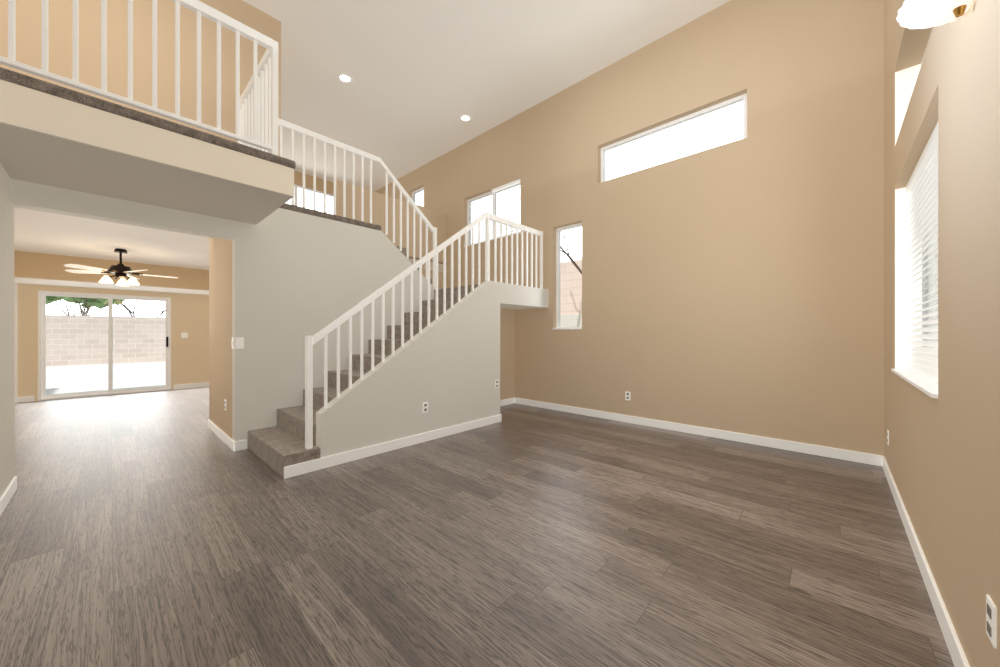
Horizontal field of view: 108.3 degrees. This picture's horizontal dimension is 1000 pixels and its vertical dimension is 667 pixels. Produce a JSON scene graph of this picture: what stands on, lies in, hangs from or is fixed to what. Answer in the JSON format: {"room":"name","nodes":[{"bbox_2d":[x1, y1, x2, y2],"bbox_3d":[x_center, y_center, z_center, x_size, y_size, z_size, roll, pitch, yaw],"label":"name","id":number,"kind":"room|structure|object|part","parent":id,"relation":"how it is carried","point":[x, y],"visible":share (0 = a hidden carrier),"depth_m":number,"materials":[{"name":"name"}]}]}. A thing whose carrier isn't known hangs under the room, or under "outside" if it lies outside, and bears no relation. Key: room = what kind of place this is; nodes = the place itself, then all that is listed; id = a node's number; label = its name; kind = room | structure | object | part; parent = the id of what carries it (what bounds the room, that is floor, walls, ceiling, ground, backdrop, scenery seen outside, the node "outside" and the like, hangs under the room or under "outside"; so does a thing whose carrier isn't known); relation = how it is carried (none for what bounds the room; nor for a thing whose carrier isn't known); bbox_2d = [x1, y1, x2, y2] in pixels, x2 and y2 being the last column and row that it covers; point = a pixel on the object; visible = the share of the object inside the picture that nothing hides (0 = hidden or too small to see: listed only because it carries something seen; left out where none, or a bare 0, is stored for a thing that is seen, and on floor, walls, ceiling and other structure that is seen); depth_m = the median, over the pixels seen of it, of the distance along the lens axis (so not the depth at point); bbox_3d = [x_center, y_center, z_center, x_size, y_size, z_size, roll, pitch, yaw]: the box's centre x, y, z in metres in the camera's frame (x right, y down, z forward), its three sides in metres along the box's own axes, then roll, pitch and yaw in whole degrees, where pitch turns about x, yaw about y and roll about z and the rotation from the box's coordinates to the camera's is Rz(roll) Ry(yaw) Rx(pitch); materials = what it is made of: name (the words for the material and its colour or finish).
{"room":"empty living room","nodes":[
{"label":"empty living room","id":0,"kind":"room"},
{"bbox_2d":[0,163,10,497],"bbox_3d":[-3.097,0.025,2.070,1.770,2.390,0.150,0,0,43],"label":"wall","id":1,"kind":"structure","parent":0,"point":[5,330],"depth_m":2.59,"materials":[{"name":"beige paint"}]},
{"bbox_2d":[0,476,16,515],"bbox_3d":[-3.096,1.170,2.182,1.920,0.100,0.014,0,0,43],"label":"baseboard","id":2,"kind":"structure","parent":1,"relation":"attached to","point":[9,492],"depth_m":2.59,"materials":[{"name":"white paint"}]},
{"bbox_2d":[11,203,13,480],"bbox_3d":[-3.978,-0.030,2.532,0.150,2.500,0.670,0,0,43],"label":"wall","id":3,"kind":"structure","parent":0,"point":[12,341],"depth_m":2.77,"materials":[{"name":"beige paint"}]},
{"bbox_2d":[14,277,208,294],"bbox_3d":[-6.942,-0.955,7.205,1.150,0.150,3.500,0,0,43],"label":"beam","id":4,"kind":"structure","parent":0,"point":[17,280],"depth_m":6.76,"materials":[{"name":"paint"}]},
{"bbox_2d":[17,284,208,400],"bbox_3d":[-7.419,-0.030,7.647,0.150,2.500,3.800,0,0,43],"label":"wall","id":5,"kind":"structure","parent":0,"point":[190,353],"depth_m":7.85,"materials":[{"name":"beige paint"}]},
{"bbox_2d":[14,283,16,402],"bbox_3d":[-8.522,0.170,6.331,0.020,2.100,0.070,0,0,43],"label":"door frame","id":6,"kind":"structure","parent":5,"relation":"attached to","point":[15,342],"depth_m":6.34,"materials":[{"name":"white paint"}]},
{"bbox_2d":[38,291,170,400],"bbox_3d":[-7.792,0.220,7.222,0.100,1.996,1.786,0,0,43],"label":"sliding door","id":7,"kind":"structure","parent":5,"relation":"attached to","point":[42,336],"depth_m":7.14,"materials":[{"name":"glass"}]},
{"bbox_2d":[181,333,187,337],"bbox_3d":[-6.985,0.040,7.995,0.013,0.116,0.110,0,0,43],"label":"light switch","id":8,"kind":"object","parent":5,"relation":"attached to","point":[184,335],"visible":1,"depth_m":7.99,"materials":[{"name":"white plastic"}]},
{"bbox_2d":[174,382,208,388],"bbox_3d":[-6.638,1.170,8.369,0.014,0.100,1.380,0,0,43],"label":"baseboard","id":9,"kind":"structure","parent":5,"relation":"attached to","point":[194,385],"depth_m":8.08,"materials":[{"name":"white paint"}]},
{"bbox_2d":[0,0,280,155],"bbox_3d":[-4.454,-2.645,2.584,0.120,2.330,5.100,0,0,43],"label":"wall","id":10,"kind":"structure","parent":0,"point":[28,32],"depth_m":3.57,"materials":[{"name":"beige paint"}]},
{"bbox_2d":[0,67,295,168],"bbox_3d":[-3.799,-1.445,1.750,1.195,0.070,4.765,0,0,43],"label":"floor","id":11,"kind":"structure","parent":0,"point":[17,78],"depth_m":2.37,"materials":[{"name":"brown carpet"}]},
{"bbox_2d":[0,0,277,155],"bbox_3d":[-3.851,-1.965,1.784,1.218,0.970,4.545,0,0,43],"label":"railing","id":12,"kind":"object","parent":11,"relation":"on","point":[256,114],"visible":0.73,"depth_m":2.67,"materials":[{"name":"white paint"}]},
{"bbox_2d":[14,171,333,290],"bbox_3d":[-6.465,-1.295,6.763,0.150,5.030,8.500,0,0,43],"label":"wall","id":13,"kind":"structure","parent":0,"point":[33,265],"depth_m":6.32,"materials":[{"name":"beige paint"}]},
{"bbox_2d":[294,184,333,213],"bbox_3d":[-4.810,-2.955,8.536,0.165,1.146,1.846,0,0,43],"label":"window","id":14,"kind":"structure","parent":13,"relation":"in","point":[296,187],"depth_m":8.70,"materials":[{"name":"white plastic"}]},
{"bbox_2d":[209,237,231,438],"bbox_3d":[-3.279,-0.030,4.317,1.310,2.500,0.120,0,0,43],"label":"wall","id":15,"kind":"structure","parent":0,"point":[220,321],"depth_m":4.24,"materials":[{"name":"beige paint"}]},
{"bbox_2d":[208,419,239,450],"bbox_3d":[-3.265,1.170,4.234,1.444,0.100,0.044,0,0,43],"label":"baseboard","id":16,"kind":"structure","parent":15,"relation":"attached to","point":[234,445],"depth_m":4.02,"materials":[{"name":"white paint"}]},
{"bbox_2d":[14,207,446,271],"bbox_3d":[-4.686,-1.365,5.116,4.700,0.170,8.500,0,0,43],"label":"ceiling","id":17,"kind":"structure","parent":0,"point":[35,231],"depth_m":5.02,"materials":[{"name":"paint"}]},
{"bbox_2d":[63,248,177,285],"bbox_3d":[-5.740,-1.015,5.532,1.266,0.530,1.221,0,0,43],"label":"ceiling fan","id":18,"kind":"object","parent":17,"relation":"hanging from","point":[119,269],"visible":1,"depth_m":5.42,"materials":[{"name":"brown metal"}]},
{"bbox_2d":[279,203,380,229],"bbox_3d":[-2.639,-1.445,4.908,1.445,0.070,1.444,0,0,43],"label":"floor","id":19,"kind":"structure","parent":0,"point":[326,215],"depth_m":4.43,"materials":[{"name":"brown carpet"}]},
{"bbox_2d":[232,208,435,448],"bbox_3d":[-1.922,-0.095,4.730,0.120,2.630,2.570,0,0,43],"label":"wall","id":20,"kind":"structure","parent":0,"point":[297,277],"depth_m":4.17,"materials":[{"name":"beige paint"}]},
{"bbox_2d":[11,179,234,240],"bbox_3d":[-3.278,-1.135,3.288,0.150,0.290,1.390,0,0,43],"label":"header","id":21,"kind":"object","parent":20,"relation":"attached to","point":[38,197],"visible":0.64,"depth_m":3.13,"materials":[{"name":"beige paint"}]},
{"bbox_2d":[0,79,293,224],"bbox_3d":[-3.806,-1.290,1.746,1.170,0.240,4.750,0,0,43],"label":"balcony","id":22,"kind":"object","parent":20,"relation":"attached to","point":[32,156],"depth_m":2.57,"materials":[{"name":"paint"}]},
{"bbox_2d":[235,337,243,348],"bbox_3d":[-2.719,0.100,3.772,0.013,0.116,0.072,0,0,43],"label":"light switch","id":23,"kind":"object","parent":20,"relation":"attached to","point":[239,343],"visible":1,"depth_m":3.77,"materials":[{"name":"white plastic"}]},
{"bbox_2d":[278,118,436,288],"bbox_3d":[-1.876,-1.565,4.780,0.050,1.730,2.545,0,0,43],"label":"railing","id":24,"kind":"object","parent":20,"relation":"on","point":[314,136],"depth_m":4.78,"materials":[{"name":"white paint"}]},
{"bbox_2d":[336,180,446,288],"bbox_3d":[-1.945,-1.600,6.810,0.120,1.840,2.290,0,0,43],"label":"wall","id":25,"kind":"structure","parent":0,"point":[437,219],"depth_m":6.77,"materials":[{"name":"beige paint"}]},
{"bbox_2d":[316,281,547,457],"bbox_3d":[-0.459,0.255,4.588,0.120,1.930,3.530,0,0,43],"label":"wall","id":26,"kind":"structure","parent":0,"point":[446,366],"depth_m":4.19,"materials":[{"name":"beige paint"}]},
{"bbox_2d":[284,414,501,478],"bbox_3d":[-0.897,1.170,4.016,0.014,0.100,2.694,0,0,43],"label":"baseboard","id":27,"kind":"structure","parent":26,"relation":"attached to","point":[329,461],"depth_m":3.66,"materials":[{"name":"white paint"}]},
{"bbox_2d":[305,212,542,448],"bbox_3d":[-0.525,-0.306,4.517,0.050,2.668,3.545,0,0,43],"label":"railing","id":28,"kind":"object","parent":26,"relation":"on","point":[310,341],"depth_m":4.09,"materials":[{"name":"white paint"}]},
{"bbox_2d":[423,402,427,412],"bbox_3d":[-0.843,0.835,4.079,0.008,0.116,0.072,0,0,43],"label":"outlet","id":29,"kind":"object","parent":26,"relation":"attached to","point":[425,407],"visible":1,"depth_m":4.08,"materials":[{"name":"white plastic"}]},
{"bbox_2d":[495,379,498,387],"bbox_3d":[-0.041,0.690,4.945,0.008,0.116,0.072,0,0,43],"label":"outlet","id":30,"kind":"object","parent":26,"relation":"attached to","point":[496,383],"visible":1,"depth_m":4.95,"materials":[{"name":"white plastic"}]},
{"bbox_2d":[0,387,953,666],"bbox_3d":[-3.347,1.280,3.876,11.250,0.120,8.800,0,0,43],"label":"floor","id":31,"kind":"structure","parent":0,"point":[156,529],"depth_m":2.01,"materials":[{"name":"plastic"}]},
{"bbox_2d":[248,284,477,477],"bbox_3d":[-1.404,0.270,4.339,1.164,1.896,2.480,0,0,43],"label":"staircase","id":32,"kind":"structure","parent":31,"relation":"on","point":[279,447],"depth_m":3.89,"materials":[{"name":"beige carpet"}]},
{"bbox_2d":[243,0,729,191],"bbox_3d":[-2.870,-3.870,3.434,9.950,0.120,8.800,0,0,43],"label":"ceiling","id":33,"kind":"structure","parent":0,"point":[424,75],"depth_m":5.06,"materials":[{"name":"paint"}]},
{"bbox_2d":[338,73,351,82],"bbox_3d":[-2.311,-3.805,5.384,0.196,0.008,0.196,0,0,43],"label":"recessed light","id":34,"kind":"object","parent":33,"relation":"in","point":[341,74],"depth_m":5.38,"materials":[{"name":"white paint"}]},
{"bbox_3d":[-2.311,-3.806,5.384,0.136,0.004,0.136,0,0,43],"label":"recessed ceiling light lens","id":35,"kind":"part","parent":34,"relation":"part of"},
{"bbox_2d":[460,115,470,121],"bbox_3d":[-0.609,-3.805,6.383,0.196,0.008,0.196,0,0,43],"label":"recessed light","id":36,"kind":"object","parent":33,"relation":"in","point":[464,120],"visible":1,"depth_m":6.38,"materials":[{"name":"white paint"}]},
{"bbox_2d":[500,308,514,399],"bbox_3d":[0.001,0.400,5.703,0.720,1.640,1.270,0,0,43],"label":"wall","id":37,"kind":"structure","parent":0,"point":[507,353],"depth_m":6.19,"materials":[{"name":"beige paint"}]},
{"bbox_2d":[500,398,515,405],"bbox_3d":[-0.143,1.170,5.890,0.014,0.100,1.110,0,0,43],"label":"baseboard","id":38,"kind":"structure","parent":37,"relation":"attached to","point":[511,400],"depth_m":6.17,"materials":[{"name":"white paint"}]},
{"bbox_2d":[500,304,537,309],"bbox_3d":[-0.679,-0.535,6.264,2.480,0.230,1.370,0,0,43],"label":"ceiling","id":39,"kind":"structure","parent":0,"point":[503,306],"depth_m":5.83,"materials":[{"name":"beige paint"}]},
{"bbox_2d":[375,0,883,455],"bbox_3d":[-0.004,-1.295,6.676,9.750,5.030,0.150,0,0,43],"label":"wall","id":40,"kind":"structure","parent":0,"point":[737,286],"depth_m":4.20,"materials":[{"name":"beige paint"}]},
{"bbox_2d":[412,187,423,206],"bbox_3d":[-1.901,-2.905,8.417,0.596,0.946,0.165,0,0,43],"label":"window","id":41,"kind":"structure","parent":40,"relation":"in","point":[418,197],"depth_m":8.46,"materials":[{"name":"white glass"}]},
{"bbox_2d":[464,179,519,246],"bbox_3d":[-0.140,-2.215,6.787,1.456,0.966,0.165,0,0,43],"label":"window","id":42,"kind":"structure","parent":40,"relation":"in","point":[502,201],"depth_m":6.75,"materials":[{"name":"white glass"}]},
{"bbox_2d":[553,223,581,329],"bbox_3d":[1.085,-0.880,5.652,0.516,1.636,0.165,0,0,43],"label":"window","id":43,"kind":"structure","parent":40,"relation":"in","point":[558,278],"depth_m":5.81,"materials":[{"name":"white plastic"}]},
{"bbox_2d":[625,391,629,399],"bbox_3d":[1.750,0.855,4.943,0.072,0.116,0.008,0,0,43],"label":"outlet","id":44,"kind":"object","parent":40,"relation":"attached to","point":[627,395],"visible":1,"depth_m":4.94,"materials":[{"name":"white plastic"}]},
{"bbox_2d":[601,93,746,182],"bbox_3d":[2.165,-2.455,4.721,1.806,0.546,0.064,0,0,43],"label":"window","id":45,"kind":"structure","parent":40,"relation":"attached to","point":[716,107],"depth_m":4.60,"materials":[{"name":"white glass"}]},
{"bbox_2d":[516,398,879,465],"bbox_3d":[1.868,1.170,4.827,4.410,0.100,0.018,0,0,43],"label":"baseboard","id":46,"kind":"structure","parent":40,"relation":"attached to","point":[867,458],"depth_m":4.15,"materials":[{"name":"white paint"}]},
{"bbox_2d":[884,0,999,666],"bbox_3d":[0.707,-1.295,0.122,0.200,5.030,8.800,0,0,43],"label":"wall","id":47,"kind":"structure","parent":0,"point":[942,454],"depth_m":1.34,"materials":[{"name":"beige paint"}]},
{"bbox_2d":[891,187,937,398],"bbox_3d":[2.534,-0.404,2.111,0.214,1.388,1.580,0,0,43],"label":"window","id":48,"kind":"structure","parent":47,"relation":"in","point":[902,323],"depth_m":2.70,"materials":[{"name":"white plastic"}]},
{"bbox_2d":[906,122,937,384],"bbox_3d":[2.531,-0.409,2.113,0.056,1.375,1.572,0,0,43],"label":"window blinds","id":49,"kind":"object","parent":48,"relation":"attached to","point":[922,187],"visible":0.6,"depth_m":2.24,"materials":[{"name":"white plastic"}]},
{"bbox_2d":[895,27,933,144],"bbox_3d":[2.542,-1.699,2.103,0.192,0.578,1.580,0,0,43],"label":"window","id":50,"kind":"structure","parent":47,"relation":"in","point":[905,80],"depth_m":2.72,"materials":[{"name":"white glass"}]},
{"bbox_2d":[880,455,969,666],"bbox_3d":[0.627,1.170,0.196,0.018,0.100,8.500,0,0,43],"label":"baseboard","id":51,"kind":"structure","parent":47,"relation":"attached to","point":[950,638],"depth_m":1.66,"materials":[{"name":"white paint"}]},
{"bbox_2d":[897,0,971,28],"bbox_3d":[1.488,-1.111,1.238,0.169,0.107,0.278,0,0,43],"label":"shade","id":52,"kind":"object","parent":47,"relation":"attached to","point":[919,14],"visible":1,"depth_m":1.24,"materials":[{"name":"white glass"}]},
{"bbox_2d":[986,594,996,648],"bbox_3d":[1.419,0.830,1.044,0.008,0.116,0.072,0,0,43],"label":"electrical outlet plate","id":53,"kind":"object","parent":47,"relation":"attached to","point":[991,620],"visible":0.96,"depth_m":1.03,"materials":[{"name":"white plastic"}]},
{"bbox_2d":[986,602,991,637],"bbox_3d":[1.417,0.830,1.046,0.002,0.080,0.034,0,0,43],"label":"socket","id":54,"kind":"object","parent":53,"relation":"attached to","point":[988,605],"depth_m":1.05,"materials":[{"name":"grey plastic"}]},
{"label":"outside","id":55,"kind":"structure","parent":0,"visible":0},
{"bbox_2d":[46,230,581,394],"bbox_3d":[-4.262,-0.607,8.812,34.900,3.893,30.500,0,0,43],"label":"garden","id":56,"kind":"object","parent":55,"point":[89,363],"depth_m":13.84,"materials":[{"name":"concrete"}]},
{"bbox_3d":[-0.688,-0.665,6.258,2.475,0.030,1.388,0,0,43],"label":"floor carpet","id":57,"kind":"object","parent":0,"visible":0},
{"bbox_2d":[396,246,431,283],"bbox_3d":[-1.805,-0.981,5.910,1.301,0.599,0.740,0,0,43],"label":"staircase","id":58,"kind":"structure","parent":57,"relation":"on","point":[404,251],"depth_m":5.38,"materials":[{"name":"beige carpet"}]}
]}

